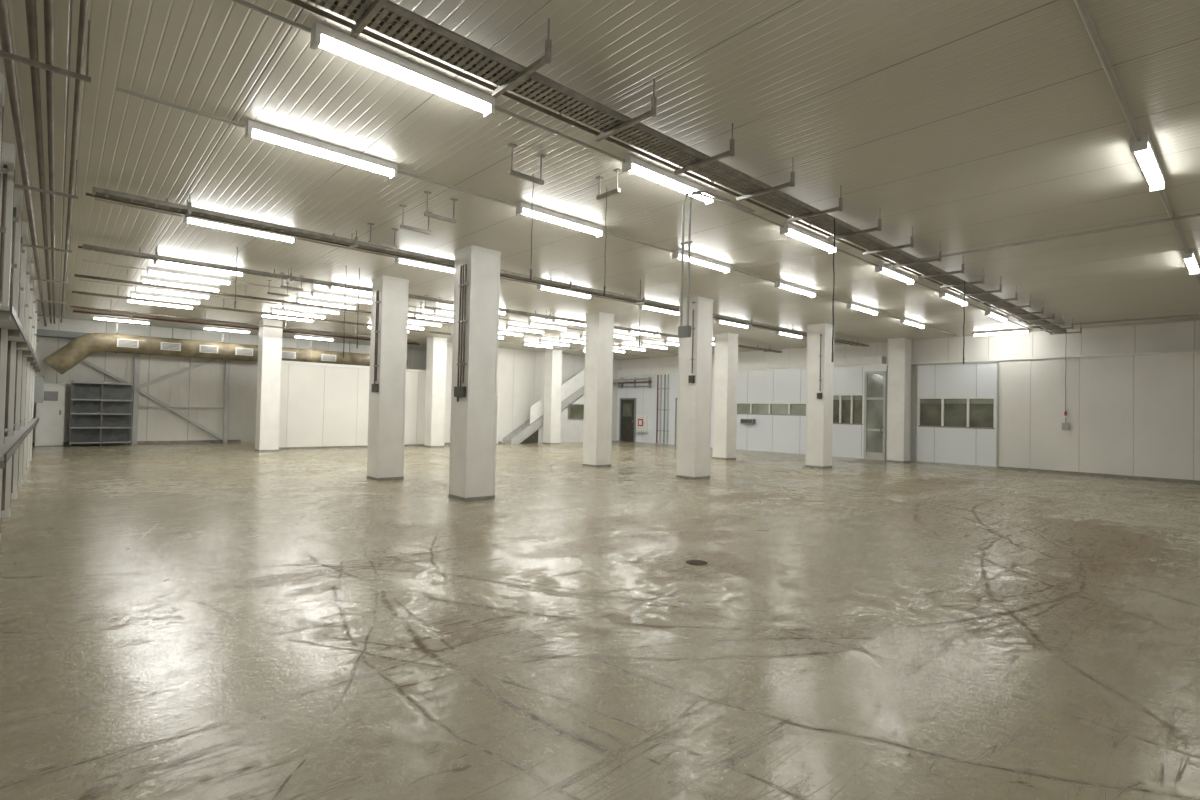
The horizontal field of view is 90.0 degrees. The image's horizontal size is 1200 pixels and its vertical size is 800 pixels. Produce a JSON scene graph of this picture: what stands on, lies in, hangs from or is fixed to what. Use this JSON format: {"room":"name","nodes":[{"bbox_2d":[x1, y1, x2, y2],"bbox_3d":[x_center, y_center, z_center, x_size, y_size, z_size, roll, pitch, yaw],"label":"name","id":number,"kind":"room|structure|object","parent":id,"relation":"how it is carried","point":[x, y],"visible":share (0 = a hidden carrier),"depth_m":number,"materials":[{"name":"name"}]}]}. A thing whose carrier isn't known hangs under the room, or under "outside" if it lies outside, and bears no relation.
{"room":"factory floor","nodes":[
{"label":"factory floor","id":0,"kind":"room"},
{"bbox_2d":[33,316,426,442],"bbox_3d":[-9.932,-0.305,26.633,22.550,4.150,0.200,2,-1,-42],"label":"wall","id":1,"kind":"structure","parent":0,"point":[201,386],"depth_m":21.67,"materials":[{"name":"metal"}]},
{"bbox_2d":[37,329,90,338],"bbox_3d":[-13.504,-1.974,22.972,11.850,0.200,0.380,2,-1,-42],"label":"trim","id":2,"kind":"structure","parent":1,"relation":"attached to","point":[40,332],"depth_m":19.24,"materials":[{"name":"grey paint"}]},
{"bbox_2d":[32,440,240,445],"bbox_3d":[-15.932,1.490,21.038,5.850,0.100,0.030,2,-1,-42],"label":"baseboard","id":3,"kind":"structure","parent":1,"relation":"attached to","point":[185,441],"depth_m":21.39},
{"bbox_2d":[279,360,425,446],"bbox_3d":[-8.564,0.239,21.901,6.050,2.950,0.230,2,-1,-42],"label":"wall partition","id":4,"kind":"structure","parent":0,"point":[322,404],"depth_m":21.03,"materials":[{"name":"paint"}]},
{"bbox_2d":[279,444,423,448],"bbox_3d":[-8.534,1.683,21.808,6.050,0.060,0.030,2,-1,-42],"label":"baseboard","id":5,"kind":"structure","parent":4,"relation":"attached to","point":[407,444],"depth_m":21.02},
{"bbox_2d":[444,342,621,442],"bbox_3d":[-2.754,-0.133,27.609,10.200,4.150,0.200,2,-1,-42],"label":"wall","id":6,"kind":"structure","parent":0,"point":[520,379],"depth_m":26.76,"materials":[{"name":"paint"}]},
{"bbox_2d":[496,394,498,443],"bbox_3d":[-4.747,0.798,25.599,0.960,2.130,0.099,2,-1,-42],"label":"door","id":7,"kind":"structure","parent":6,"relation":"in","point":[497,417],"depth_m":25.86,"materials":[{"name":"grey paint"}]},
{"bbox_2d":[70,0,1051,347],"bbox_3d":[-0.285,-2.200,16.115,20.700,0.327,16.296,2,-1,-42],"label":"ceiling","id":8,"kind":"structure","parent":0,"point":[299,3],"depth_m":9.24,"materials":[{"name":"metal"}]},
{"bbox_2d":[0,0,90,325],"bbox_3d":[-8.068,-2.451,8.677,0.670,0.429,27.500,2,-1,-42],"label":"pipe","id":9,"kind":"object","parent":8,"relation":"attached to","point":[7,52],"visible":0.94,"depth_m":4.95,"materials":[{"name":"metal"}]},
{"bbox_2d":[92,315,149,324],"bbox_3d":[-15.294,-2.561,19.201,1.440,0.138,0.120,2,-1,-42],"label":"fluorescent light","id":10,"kind":"object","parent":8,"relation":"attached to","point":[97,317],"visible":1,"depth_m":19.15,"materials":[{"name":"white"}]},
{"bbox_2d":[126,299,193,309],"bbox_3d":[-11.580,-2.542,15.820,1.440,0.138,0.120,2,-1,-42],"label":"fluorescent light","id":11,"kind":"object","parent":8,"relation":"attached to","point":[127,300],"visible":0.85,"depth_m":15.78,"materials":[{"name":"white"}]},
{"bbox_2d":[130,291,200,304],"bbox_3d":[-10.841,-2.541,15.005,1.440,0.138,0.120,2,-1,-42],"label":"fluorescent light","id":12,"kind":"object","parent":8,"relation":"attached to","point":[132,293],"visible":0.92,"depth_m":14.94,"materials":[{"name":"white"}]},
{"bbox_2d":[135,284,209,299],"bbox_3d":[-10.035,-2.540,14.116,1.440,0.138,0.120,2,-1,-42],"label":"fluorescent light","id":13,"kind":"object","parent":8,"relation":"attached to","point":[137,287],"visible":0.95,"depth_m":14.06,"materials":[{"name":"white"}]},
{"bbox_2d":[140,276,219,291],"bbox_3d":[-9.228,-2.539,13.227,1.440,0.138,0.120,2,-1,-42],"label":"fluorescent light","id":14,"kind":"object","parent":8,"relation":"attached to","point":[144,279],"visible":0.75,"depth_m":13.16,"materials":[{"name":"white"}]},
{"bbox_2d":[146,267,231,285],"bbox_3d":[-8.422,-2.538,12.339,1.440,0.138,0.120,2,-1,-42],"label":"fluorescent light","id":15,"kind":"object","parent":8,"relation":"attached to","point":[150,270],"visible":1,"depth_m":12.27,"materials":[{"name":"white"}]},
{"bbox_2d":[154,260,244,276],"bbox_3d":[-7.616,-2.537,11.450,1.440,0.138,0.120,2,-1,-42],"label":"fluorescent light","id":16,"kind":"object","parent":8,"relation":"attached to","point":[158,261],"visible":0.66,"depth_m":11.40,"materials":[{"name":"white"}]},
{"bbox_2d":[44,321,407,374],"bbox_3d":[-12.875,-1.580,22.433,11.620,1.878,0.715,2,-1,-42],"label":"ventilation duct","id":17,"kind":"object","parent":8,"relation":"hanging from","point":[79,348],"visible":0.75,"depth_m":20.56,"materials":[{"name":"metal"}]},
{"bbox_2d":[202,325,250,333],"bbox_3d":[-13.147,-2.479,21.149,1.440,0.138,0.120,2,-1,-42],"label":"fluorescent light","id":18,"kind":"object","parent":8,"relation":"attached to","point":[204,326],"visible":1,"depth_m":21.09,"materials":[{"name":"white"}]},
{"bbox_2d":[183,215,295,243],"bbox_3d":[-5.298,-2.533,8.895,1.440,0.138,0.120,2,-1,-42],"label":"fluorescent light","id":19,"kind":"object","parent":8,"relation":"attached to","point":[193,220],"visible":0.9,"depth_m":8.81,"materials":[{"name":"white"}]},
{"bbox_2d":[73,310,418,344],"bbox_3d":[-11.610,-2.480,21.463,10.900,0.060,0.060,2,-1,-42],"label":"pipe","id":20,"kind":"object","parent":8,"relation":"attached to","point":[73,310],"visible":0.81,"depth_m":20.01,"materials":[{"name":"metal"}]},
{"bbox_2d":[260,314,313,322],"bbox_3d":[-9.307,-2.456,17.882,1.440,0.138,0.120,2,-1,-42],"label":"fluorescent light","id":21,"kind":"object","parent":8,"relation":"attached to","point":[261,315],"visible":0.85,"depth_m":17.85,"materials":[{"name":"white"}]},
{"bbox_2d":[270,308,325,318],"bbox_3d":[-8.568,-2.455,17.067,1.440,0.138,0.120,2,-1,-42],"label":"fluorescent light","id":22,"kind":"object","parent":8,"relation":"attached to","point":[272,310],"visible":0.9,"depth_m":16.99,"materials":[{"name":"white"}]},
{"bbox_2d":[282,303,340,314],"bbox_3d":[-7.762,-2.454,16.178,1.440,0.138,0.120,2,-1,-42],"label":"fluorescent light","id":23,"kind":"object","parent":8,"relation":"attached to","point":[284,305],"visible":0.97,"depth_m":16.11,"materials":[{"name":"white"}]},
{"bbox_2d":[293,334,333,340],"bbox_3d":[-11.000,-2.398,23.096,1.440,0.138,0.120,2,-1,-42],"label":"fluorescent light","id":24,"kind":"object","parent":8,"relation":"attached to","point":[295,335],"visible":1,"depth_m":23.02,"materials":[{"name":"white"}]},
{"bbox_2d":[245,120,397,179],"bbox_3d":[-2.792,-2.530,6.132,1.440,0.138,0.120,2,-1,-42],"label":"fluorescent light","id":25,"kind":"object","parent":8,"relation":"attached to","point":[253,129],"visible":1,"depth_m":6.03,"materials":[{"name":"white"}]},
{"bbox_2d":[296,297,356,309],"bbox_3d":[-6.955,-2.453,15.289,1.440,0.138,0.120,2,-1,-42],"label":"fluorescent light","id":26,"kind":"object","parent":8,"relation":"attached to","point":[298,299],"visible":0.85,"depth_m":15.22,"materials":[{"name":"white"}]},
{"bbox_2d":[311,290,371,304],"bbox_3d":[-6.149,-2.452,14.401,1.440,0.138,0.120,2,-1,-42],"label":"fluorescent light","id":27,"kind":"object","parent":8,"relation":"attached to","point":[313,292],"visible":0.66,"depth_m":14.30,"materials":[{"name":"white"}]},
{"bbox_2d":[328,286,371,294],"bbox_3d":[-5.343,-2.450,13.512,1.440,0.138,0.120,2,-1,-42],"label":"fluorescent light","id":28,"kind":"object","parent":8,"relation":"attached to","point":[329,287],"visible":0.44,"depth_m":13.28,"materials":[{"name":"white"}]},
{"bbox_2d":[367,223,397,249],"bbox_3d":[-3.200,-2.409,8.840,0.440,0.299,0.060,2,-1,-42],"label":"hanger","id":29,"kind":"object","parent":8,"relation":"hanging from","point":[370,242],"visible":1,"depth_m":8.82,"materials":[{"name":"metal"}]},
{"bbox_2d":[310,21,494,117],"bbox_3d":[-1.468,-2.528,4.673,1.440,0.138,0.120,2,-1,-42],"label":"fluorescent light","id":30,"kind":"object","parent":8,"relation":"attached to","point":[323,36],"visible":0.97,"depth_m":4.56,"materials":[{"name":"white"}]},
{"bbox_2d":[399,204,432,234],"bbox_3d":[-2.461,-2.408,8.025,0.440,0.299,0.060,2,-1,-42],"label":"hanger","id":31,"kind":"object","parent":8,"relation":"hanging from","point":[402,226],"visible":0.93,"depth_m":7.98,"materials":[{"name":"metal"}]},
{"bbox_2d":[395,256,454,272],"bbox_3d":[-3.025,-2.447,10.956,1.440,0.138,0.120,2,-1,-42],"label":"fluorescent light","id":32,"kind":"object","parent":8,"relation":"attached to","point":[397,259],"visible":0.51,"depth_m":10.78,"materials":[{"name":"white"}]},
{"bbox_2d":[408,318,441,326],"bbox_3d":[-5.489,-2.368,18.240,1.440,0.138,0.120,2,-1,-42],"label":"fluorescent light","id":33,"kind":"object","parent":8,"relation":"attached to","point":[415,321],"visible":0.54,"depth_m":18.31,"materials":[{"name":"white"}]},
{"bbox_2d":[82,244,781,352],"bbox_3d":[-0.622,-2.227,16.599,20.751,0.269,0.252,2,-1,-42],"label":"cable tray","id":34,"kind":"object","parent":8,"relation":"hanging from","point":[156,257],"visible":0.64,"depth_m":11.71,"materials":[{"name":"metal"}]},
{"bbox_2d":[414,313,452,321],"bbox_3d":[-4.683,-2.366,17.351,1.440,0.138,0.120,2,-1,-42],"label":"fluorescent light","id":35,"kind":"object","parent":8,"relation":"attached to","point":[426,316],"visible":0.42,"depth_m":17.23,"materials":[{"name":"white"}]},
{"bbox_2d":[424,191,457,223],"bbox_3d":[-1.991,-2.407,7.507,0.440,0.299,0.060,2,-1,-42],"label":"hanger","id":36,"kind":"object","parent":8,"relation":"hanging from","point":[426,214],"visible":1,"depth_m":7.50,"materials":[{"name":"metal"}]},
{"bbox_2d":[92,186,868,346],"bbox_3d":[1.663,-2.234,14.081,20.751,0.249,0.252,2,-1,-42],"label":"cable tray","id":37,"kind":"object","parent":8,"relation":"hanging from","point":[188,209],"visible":0.81,"depth_m":9.07,"materials":[{"name":"metal"}]},
{"bbox_2d":[499,330,523,336],"bbox_3d":[-3.216,-2.281,20.302,1.440,0.138,0.120,2,-1,-42],"label":"fluorescent light","id":38,"kind":"object","parent":8,"relation":"attached to","point":[506,332],"visible":0.58,"depth_m":20.42,"materials":[{"name":"white"}]},
{"bbox_2d":[506,325,544,333],"bbox_3d":[-2.409,-2.280,19.413,1.440,0.138,0.120,2,-1,-42],"label":"fluorescent light","id":39,"kind":"object","parent":8,"relation":"attached to","point":[512,327],"visible":1,"depth_m":19.34,"materials":[{"name":"white"}]},
{"bbox_2d":[507,143,545,184],"bbox_3d":[-0.748,-2.405,6.136,0.440,0.299,0.060,2,-1,-42],"label":"hanger","id":40,"kind":"object","parent":8,"relation":"hanging from","point":[511,171],"visible":1,"depth_m":6.11,"materials":[{"name":"metal"}]},
{"bbox_2d":[522,342,552,348],"bbox_3d":[-2.488,-2.197,24.067,1.440,0.138,0.120,2,-1,-42],"label":"fluorescent light","id":41,"kind":"object","parent":8,"relation":"attached to","point":[523,343],"visible":1,"depth_m":24.01,"materials":[{"name":"white"}]},
{"bbox_2d":[528,321,566,330],"bbox_3d":[-1.603,-2.279,18.524,1.440,0.138,0.120,2,-1,-42],"label":"fluorescent light","id":42,"kind":"object","parent":8,"relation":"attached to","point":[531,323],"visible":1,"depth_m":18.43,"materials":[{"name":"white"}]},
{"bbox_2d":[539,340,569,346],"bbox_3d":[-1.749,-2.196,23.253,1.440,0.138,0.120,2,-1,-42],"label":"fluorescent light","id":43,"kind":"object","parent":8,"relation":"attached to","point":[540,341],"visible":1,"depth_m":23.17,"materials":[{"name":"white"}]},
{"bbox_2d":[515,202,603,237],"bbox_3d":[-0.519,-2.443,8.194,1.440,0.138,0.120,2,-1,-42],"label":"fluorescent light","id":44,"kind":"object","parent":8,"relation":"attached to","point":[522,208],"visible":1,"depth_m":8.10,"materials":[{"name":"white"}]},
{"bbox_2d":[537,284,591,298],"bbox_3d":[-0.752,-2.361,13.018,1.440,0.138,0.120,2,-1,-42],"label":"fluorescent light","id":45,"kind":"object","parent":8,"relation":"attached to","point":[542,287],"visible":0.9,"depth_m":12.94,"materials":[{"name":"white"}]},
{"bbox_2d":[559,337,584,343],"bbox_3d":[-0.943,-2.195,22.364,1.440,0.138,0.120,2,-1,-42],"label":"fluorescent light","id":46,"kind":"object","parent":8,"relation":"attached to","point":[560,338],"visible":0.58,"depth_m":22.20,"materials":[{"name":"white"}]},
{"bbox_2d":[596,168,621,199],"bbox_3d":[0.094,-2.402,6.697,0.060,0.249,0.370,2,-1,-42],"label":"hanger","id":47,"kind":"object","parent":8,"relation":"hanging from","point":[617,190],"visible":0.98,"depth_m":6.68,"materials":[{"name":"metal"}]},
{"bbox_2d":[641,343,667,349],"bbox_3d":[2.136,-2.108,23.537,1.440,0.138,0.120,2,-1,-42],"label":"fluorescent light","id":48,"kind":"object","parent":8,"relation":"attached to","point":[642,344],"visible":1,"depth_m":23.47,"materials":[{"name":"white"}]},
{"bbox_2d":[639,304,678,315],"bbox_3d":[1.521,-2.275,15.080,1.440,0.138,0.120,2,-1,-42],"label":"fluorescent light","id":49,"kind":"object","parent":8,"relation":"attached to","point":[643,306],"visible":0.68,"depth_m":14.99,"materials":[{"name":"white"}]},
{"bbox_2d":[622,156,714,204],"bbox_3d":[0.804,-2.442,6.734,1.440,0.138,0.120,2,-1,-42],"label":"fluorescent light","id":50,"kind":"object","parent":8,"relation":"attached to","point":[632,164],"visible":0.97,"depth_m":6.58,"materials":[{"name":"white"}]},
{"bbox_2d":[308,0,1081,334],"bbox_3d":[5.260,-2.213,9.594,20.052,0.299,0.692,2,-1,-42],"label":"cable tray","id":51,"kind":"object","parent":8,"relation":"attached to","point":[386,17],"visible":1,"depth_m":5.02,"materials":[{"name":"metal"}]},
{"bbox_2d":[831,218,834,361],"bbox_3d":[2.834,-1.333,7.280,0.024,1.750,0.026,2,-1,-42],"label":"hanging cord","id":52,"kind":"object","parent":51,"relation":"hanging from","point":[832,360],"visible":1,"depth_m":7.27,"materials":[{"name":"metal"}]},
{"bbox_2d":[672,249,730,273],"bbox_3d":[1.754,-2.357,10.255,1.440,0.138,0.120,2,-1,-42],"label":"fluorescent light","id":53,"kind":"object","parent":8,"relation":"attached to","point":[694,258],"visible":1,"depth_m":10.20,"materials":[{"name":"white"}]},
{"bbox_2d":[678,190,754,337],"bbox_3d":[1.339,-1.466,6.775,1.201,1.634,0.140,2,-1,-42],"label":"conduit","id":54,"kind":"object","parent":8,"relation":"hanging from","point":[683,331],"visible":1,"depth_m":6.41,"materials":[{"name":"metal"}]},
{"bbox_2d":[716,319,748,328],"bbox_3d":[3.794,-2.188,17.142,1.440,0.138,0.120,2,-1,-42],"label":"fluorescent light","id":55,"kind":"object","parent":8,"relation":"attached to","point":[717,320],"visible":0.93,"depth_m":17.04,"materials":[{"name":"white"}]},
{"bbox_2d":[774,280,815,297],"bbox_3d":[4.027,-2.271,12.317,1.440,0.138,0.120,2,-1,-42],"label":"fluorescent light","id":56,"kind":"object","parent":8,"relation":"attached to","point":[780,284],"visible":1,"depth_m":12.21,"materials":[{"name":"white"}]},
{"bbox_2d":[780,223,836,253],"bbox_3d":[3.077,-2.355,8.796,1.440,0.138,0.120,2,-1,-42],"label":"fluorescent light","id":57,"kind":"object","parent":8,"relation":"attached to","point":[789,229],"visible":0.93,"depth_m":8.67,"materials":[{"name":"white"}]},
{"bbox_2d":[846,302,877,315],"bbox_3d":[6.300,-2.185,14.379,1.440,0.138,0.120,2,-1,-42],"label":"fluorescent light","id":58,"kind":"object","parent":8,"relation":"attached to","point":[853,305],"visible":0.98,"depth_m":14.27,"materials":[{"name":"white"}]},
{"bbox_2d":[875,263,914,284],"bbox_3d":[5.350,-2.269,10.858,1.440,0.138,0.120,2,-1,-42],"label":"fluorescent light","id":59,"kind":"object","parent":8,"relation":"attached to","point":[887,270],"visible":0.98,"depth_m":10.76,"materials":[{"name":"white"}]},
{"bbox_2d":[900,318,924,328],"bbox_3d":[8.573,-2.098,16.441,1.440,0.138,0.120,2,-1,-42],"label":"fluorescent light","id":60,"kind":"object","parent":8,"relation":"attached to","point":[920,325],"visible":1,"depth_m":16.34,"materials":[{"name":"white"}]},
{"bbox_2d":[939,290,967,306],"bbox_3d":[7.623,-2.183,12.920,1.440,0.138,0.120,2,-1,-42],"label":"fluorescent light","id":61,"kind":"object","parent":8,"relation":"attached to","point":[948,295],"visible":0.93,"depth_m":12.77,"materials":[{"name":"white"}]},
{"bbox_2d":[985,309,1006,321],"bbox_3d":[9.896,-2.096,14.982,1.440,0.138,0.120,2,-1,-42],"label":"fluorescent light","id":62,"kind":"object","parent":8,"relation":"attached to","point":[994,314],"visible":1,"depth_m":14.85,"materials":[{"name":"white"}]},
{"bbox_2d":[973,328,1029,336],"bbox_3d":[11.887,-2.003,17.801,0.120,0.138,1.440,2,-1,-42],"label":"fluorescent light","id":63,"kind":"object","parent":8,"relation":"attached to","point":[1021,330],"visible":1,"depth_m":17.74,"materials":[{"name":"white"}]},
{"bbox_2d":[1131,133,1164,191],"bbox_3d":[5.505,-2.354,6.016,1.440,0.138,0.120,2,-1,-42],"label":"fluorescent light","id":64,"kind":"object","parent":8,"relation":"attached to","point":[1144,151],"visible":0.98,"depth_m":5.87,"materials":[{"name":"white"}]},
{"bbox_2d":[1182,249,1198,274],"bbox_3d":[9.466,-2.203,9.609,1.440,0.138,0.120,2,-1,-42],"label":"fluorescent light","id":65,"kind":"object","parent":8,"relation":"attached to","point":[1190,258],"visible":0.98,"depth_m":9.45,"materials":[{"name":"white"}]},
{"bbox_2d":[0,441,1199,799],"bbox_3d":[-0.404,1.858,16.039,22.550,0.150,28.700,2,-1,-42],"label":"floor","id":66,"kind":"structure","parent":0,"point":[234,620],"depth_m":4.11,"materials":[{"name":"concrete"}]},
{"bbox_2d":[0,73,40,535],"bbox_3d":[-9.341,-0.599,9.701,0.265,4.149,13.276,2,-1,-42],"label":"wall rack","id":67,"kind":"object","parent":66,"relation":"on","point":[19,363],"visible":0.99,"depth_m":7.57,"materials":[{"name":"metal"}]},
{"bbox_2d":[35,383,65,445],"bbox_3d":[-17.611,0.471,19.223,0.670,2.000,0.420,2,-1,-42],"label":"door","id":68,"kind":"structure","parent":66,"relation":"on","point":[49,430],"depth_m":19.10,"materials":[{"name":"grey paint"}]},
{"bbox_2d":[69,381,132,446],"bbox_3d":[-16.386,0.457,19.727,1.540,2.100,0.600,2,-1,-42],"label":"storage rack","id":69,"kind":"object","parent":66,"relation":"on","point":[100,412],"visible":1,"depth_m":19.84,"materials":[{"name":"metal"}]},
{"bbox_2d":[83,354,229,443],"bbox_3d":[-15.745,-0.207,21.010,4.744,3.500,0.120,2,-1,-42],"label":"steel bracing","id":70,"kind":"object","parent":66,"relation":"on","point":[136,388],"visible":0.76,"depth_m":21.21,"materials":[{"name":"grey paint"}]},
{"bbox_2d":[255,319,282,451],"bbox_3d":[-10.561,-0.454,19.136,0.564,4.149,0.564,2,-1,-42],"label":"column","id":71,"kind":"structure","parent":66,"relation":"on","point":[270,339],"depth_m":18.94,"materials":[{"name":"paint"}]},
{"bbox_2d":[366,275,408,480],"bbox_3d":[-4.421,-0.443,12.501,0.564,4.149,0.564,2,-1,-42],"label":"column","id":72,"kind":"structure","parent":66,"relation":"on","point":[386,416],"depth_m":12.29,"materials":[{"name":"paint"}]},
{"bbox_2d":[371,290,380,391],"bbox_3d":[-4.557,-1.191,12.222,0.062,2.070,0.210,2,-1,-42],"label":"conduit","id":73,"kind":"object","parent":72,"relation":"attached to","point":[374,388],"depth_m":12.18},
{"bbox_2d":[424,337,446,446],"bbox_3d":[-6.274,-0.294,22.890,0.564,4.149,0.564,2,-1,-42],"label":"column","id":74,"kind":"structure","parent":66,"relation":"on","point":[436,356],"depth_m":22.70,"materials":[{"name":"paint"}]},
{"bbox_2d":[448,245,500,500],"bbox_3d":[-2.110,-0.437,10.102,0.564,4.149,0.564,2,-1,-42],"label":"column","id":75,"kind":"structure","parent":66,"relation":"on","point":[473,418],"depth_m":9.89,"materials":[{"name":"paint"}]},
{"bbox_2d":[454,264,467,401],"bbox_3d":[-2.274,-1.095,9.850,0.062,2.250,0.290,2,-1,-42],"label":"conduit","id":76,"kind":"object","parent":75,"relation":"attached to","point":[459,391],"depth_m":9.83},
{"bbox_2d":[543,349,562,443],"bbox_3d":[-2.098,-0.138,26.544,0.564,4.149,0.564,2,-1,-42],"label":"column","id":77,"kind":"structure","parent":66,"relation":"on","point":[553,357],"depth_m":26.35,"materials":[{"name":"paint"}]},
{"bbox_2d":[503,369,622,443],"bbox_3d":[-1.516,0.027,28.091,6.590,3.900,0.710,2,-1,-42],"label":"staircase","id":78,"kind":"structure","parent":66,"relation":"on","point":[572,417],"depth_m":27.65,"materials":[{"name":"grey paint"}]},
{"bbox_2d":[582,312,614,466],"bbox_3d":[-0.042,-0.278,16.392,0.564,4.149,0.564,2,-1,-42],"label":"column","id":79,"kind":"structure","parent":66,"relation":"on","point":[599,335],"depth_m":16.20,"materials":[{"name":"paint"}]},
{"bbox_2d":[676,296,712,478],"bbox_3d":[2.204,-0.274,13.975,0.564,4.149,0.564,2,-1,-42],"label":"column","id":80,"kind":"structure","parent":66,"relation":"on","point":[694,399],"depth_m":13.79,"materials":[{"name":"paint"}]},
{"bbox_2d":[688,302,694,382],"bbox_3d":[2.102,-1.312,13.671,0.062,1.850,0.130,2,-1,-42],"label":"conduit","id":81,"kind":"object","parent":80,"relation":"attached to","point":[691,379],"depth_m":13.65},
{"bbox_2d":[686,560,707,565],"bbox_3d":[0.969,1.627,6.011,0.220,0.007,0.220,2,-1,-42],"label":"floor drain","id":82,"kind":"object","parent":66,"relation":"on","point":[691,562],"visible":1,"depth_m":6.00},
{"bbox_2d":[712,332,738,459],"bbox_3d":[4.164,-0.123,19.938,0.564,4.149,0.564,2,-1,-42],"label":"column","id":83,"kind":"structure","parent":66,"relation":"on","point":[725,344],"depth_m":19.75,"materials":[{"name":"paint"}]},
{"bbox_2d":[805,323,834,467],"bbox_3d":[6.418,-0.119,17.527,0.564,4.149,0.564,2,-1,-42],"label":"column","id":84,"kind":"structure","parent":66,"relation":"on","point":[819,412],"depth_m":17.34,"materials":[{"name":"paint"}]},
{"bbox_2d":[886,338,911,462],"bbox_3d":[10.097,0.010,20.256,0.564,4.149,0.564,2,-1,-42],"label":"column","id":85,"kind":"structure","parent":66,"relation":"on","point":[899,349],"depth_m":20.06,"materials":[{"name":"paint"}]},
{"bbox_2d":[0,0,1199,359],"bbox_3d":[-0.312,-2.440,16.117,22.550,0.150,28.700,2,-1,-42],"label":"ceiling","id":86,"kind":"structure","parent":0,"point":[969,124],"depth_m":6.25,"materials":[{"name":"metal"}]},
{"bbox_2d":[79,0,1199,356],"bbox_3d":[1.653,-2.315,13.388,21.300,0.079,21.416,2,-1,-42],"label":"conduit","id":87,"kind":"object","parent":86,"relation":"attached to","point":[1081,6],"depth_m":7.52,"materials":[{"name":"metal"}]},
{"bbox_2d":[617,363,996,466],"bbox_3d":[6.628,0.440,24.658,0.240,3.300,16.780,2,-1,-42],"label":"wall","id":88,"kind":"structure","parent":0,"point":[966,446],"depth_m":22.18,"materials":[{"name":"metal"}]},
{"bbox_2d":[619,398,635,441],"bbox_3d":[1.377,0.988,30.176,0.090,2.180,1.110,2,-1,-42],"label":"door","id":89,"kind":"structure","parent":88,"relation":"in","point":[627,421],"depth_m":30.16,"materials":[{"name":"grey paint"}]},
{"bbox_2d":[618,377,651,387],"bbox_3d":[1.764,-0.863,29.749,0.195,0.520,2.300,2,-1,-42],"label":"pipe","id":90,"kind":"object","parent":88,"relation":"attached to","point":[634,378],"visible":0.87,"depth_m":29.60,"materials":[{"name":"metal"}]},
{"bbox_2d":[636,415,648,432],"bbox_3d":[2.049,1.151,29.301,0.262,0.850,0.650,2,-1,-42],"label":"upper cabinet","id":91,"kind":"object","parent":88,"relation":"attached to","point":[642,421],"visible":1,"depth_m":29.14,"materials":[{"name":"white metal"}]},
{"bbox_2d":[656,374,669,443],"bbox_3d":[2.968,0.430,28.446,0.090,3.260,0.790,2,-1,-42],"label":"riser pipe","id":92,"kind":"object","parent":88,"relation":"attached to","point":[660,388],"visible":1,"depth_m":28.36,"materials":[{"name":"metal"}]},
{"bbox_2d":[675,398,677,444],"bbox_3d":[3.846,0.991,27.454,0.090,2.180,1.060,2,-1,-42],"label":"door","id":93,"kind":"structure","parent":88,"relation":"in","point":[676,399],"depth_m":27.79,"materials":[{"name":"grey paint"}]},
{"bbox_2d":[737,402,805,415],"bbox_3d":[6.879,0.358,24.264,0.102,0.500,3.500,2,-1,-42],"label":"window","id":94,"kind":"structure","parent":88,"relation":"in","point":[793,409],"depth_m":24.19,"materials":[{"name":"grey glass"}]},
{"bbox_2d":[833,394,863,424],"bbox_3d":[8.861,0.341,22.079,0.102,1.100,1.700,2,-1,-42],"label":"window","id":95,"kind":"structure","parent":88,"relation":"in","point":[847,408],"depth_m":21.88,"materials":[{"name":"green glass"}]},
{"bbox_2d":[863,371,886,459],"bbox_3d":[9.651,0.540,21.082,0.079,3.100,0.740,2,-1,-42],"label":"door","id":96,"kind":"structure","parent":88,"relation":"in","point":[875,381],"depth_m":21.09,"materials":[{"name":"grey paint"}]},
{"bbox_2d":[618,350,1199,375],"bbox_3d":[9.149,-1.236,21.934,0.260,0.060,24.200,2,-1,-42],"label":"trim","id":97,"kind":"structure","parent":88,"relation":"attached to","point":[1189,351],"depth_m":18.29,"materials":[{"name":"metal"}]},
{"bbox_2d":[918,397,994,428],"bbox_3d":[11.413,0.405,19.264,0.102,0.980,2.200,2,-1,-42],"label":"window","id":98,"kind":"structure","parent":88,"relation":"in","point":[945,412],"depth_m":19.23,"materials":[{"name":"green glass"}]},
{"bbox_2d":[915,361,998,468],"bbox_3d":[11.379,0.443,19.226,0.019,3.300,2.390,2,-1,-42],"label":"trim","id":99,"kind":"structure","parent":88,"relation":"attached to","point":[997,362],"depth_m":19.04,"materials":[{"name":"metal"}]},
{"bbox_2d":[998,466,1199,482],"bbox_3d":[14.641,2.063,15.592,0.020,0.070,7.420,2,-1,-42],"label":"baseboard","id":100,"kind":"structure","parent":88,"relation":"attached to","point":[999,467],"depth_m":16.48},
{"bbox_2d":[622,320,1199,461],"bbox_3d":[7.915,0.023,23.584,0.200,4.150,28.300,2,-1,-42],"label":"wall","id":101,"kind":"structure","parent":0,"point":[1181,335],"depth_m":18.30,"materials":[{"name":"paint"}]},
{"bbox_2d":[617,356,884,374],"bbox_3d":[5.476,-1.402,25.960,0.300,0.260,13.300,2,-1,-42],"label":"trim","id":102,"kind":"structure","parent":101,"relation":"attached to","point":[877,359],"depth_m":24.02,"materials":[{"name":"metal"}]},
{"bbox_2d":[998,353,1199,480],"bbox_3d":[14.765,0.452,15.702,0.220,3.300,7.420,2,-1,-42],"label":"wall panels","id":103,"kind":"object","parent":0,"point":[1130,415],"visible":0.89,"depth_m":16.50,"materials":[{"name":"paint"}]},
{"bbox_3d":[-8.632,-0.605,8.573,0.200,4.150,28.300,2,-1,-42],"label":"wall","id":104,"kind":"structure","parent":0,"visible":0},
{"bbox_2d":[34,376,43,402],"bbox_3d":[-14.765,-0.282,15.701,0.310,0.700,0.500,2,-1,-42],"label":"switch box","id":105,"kind":"object","parent":104,"relation":"attached to","point":[39,380],"visible":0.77,"depth_m":15.57,"materials":[{"name":"grey paint"}]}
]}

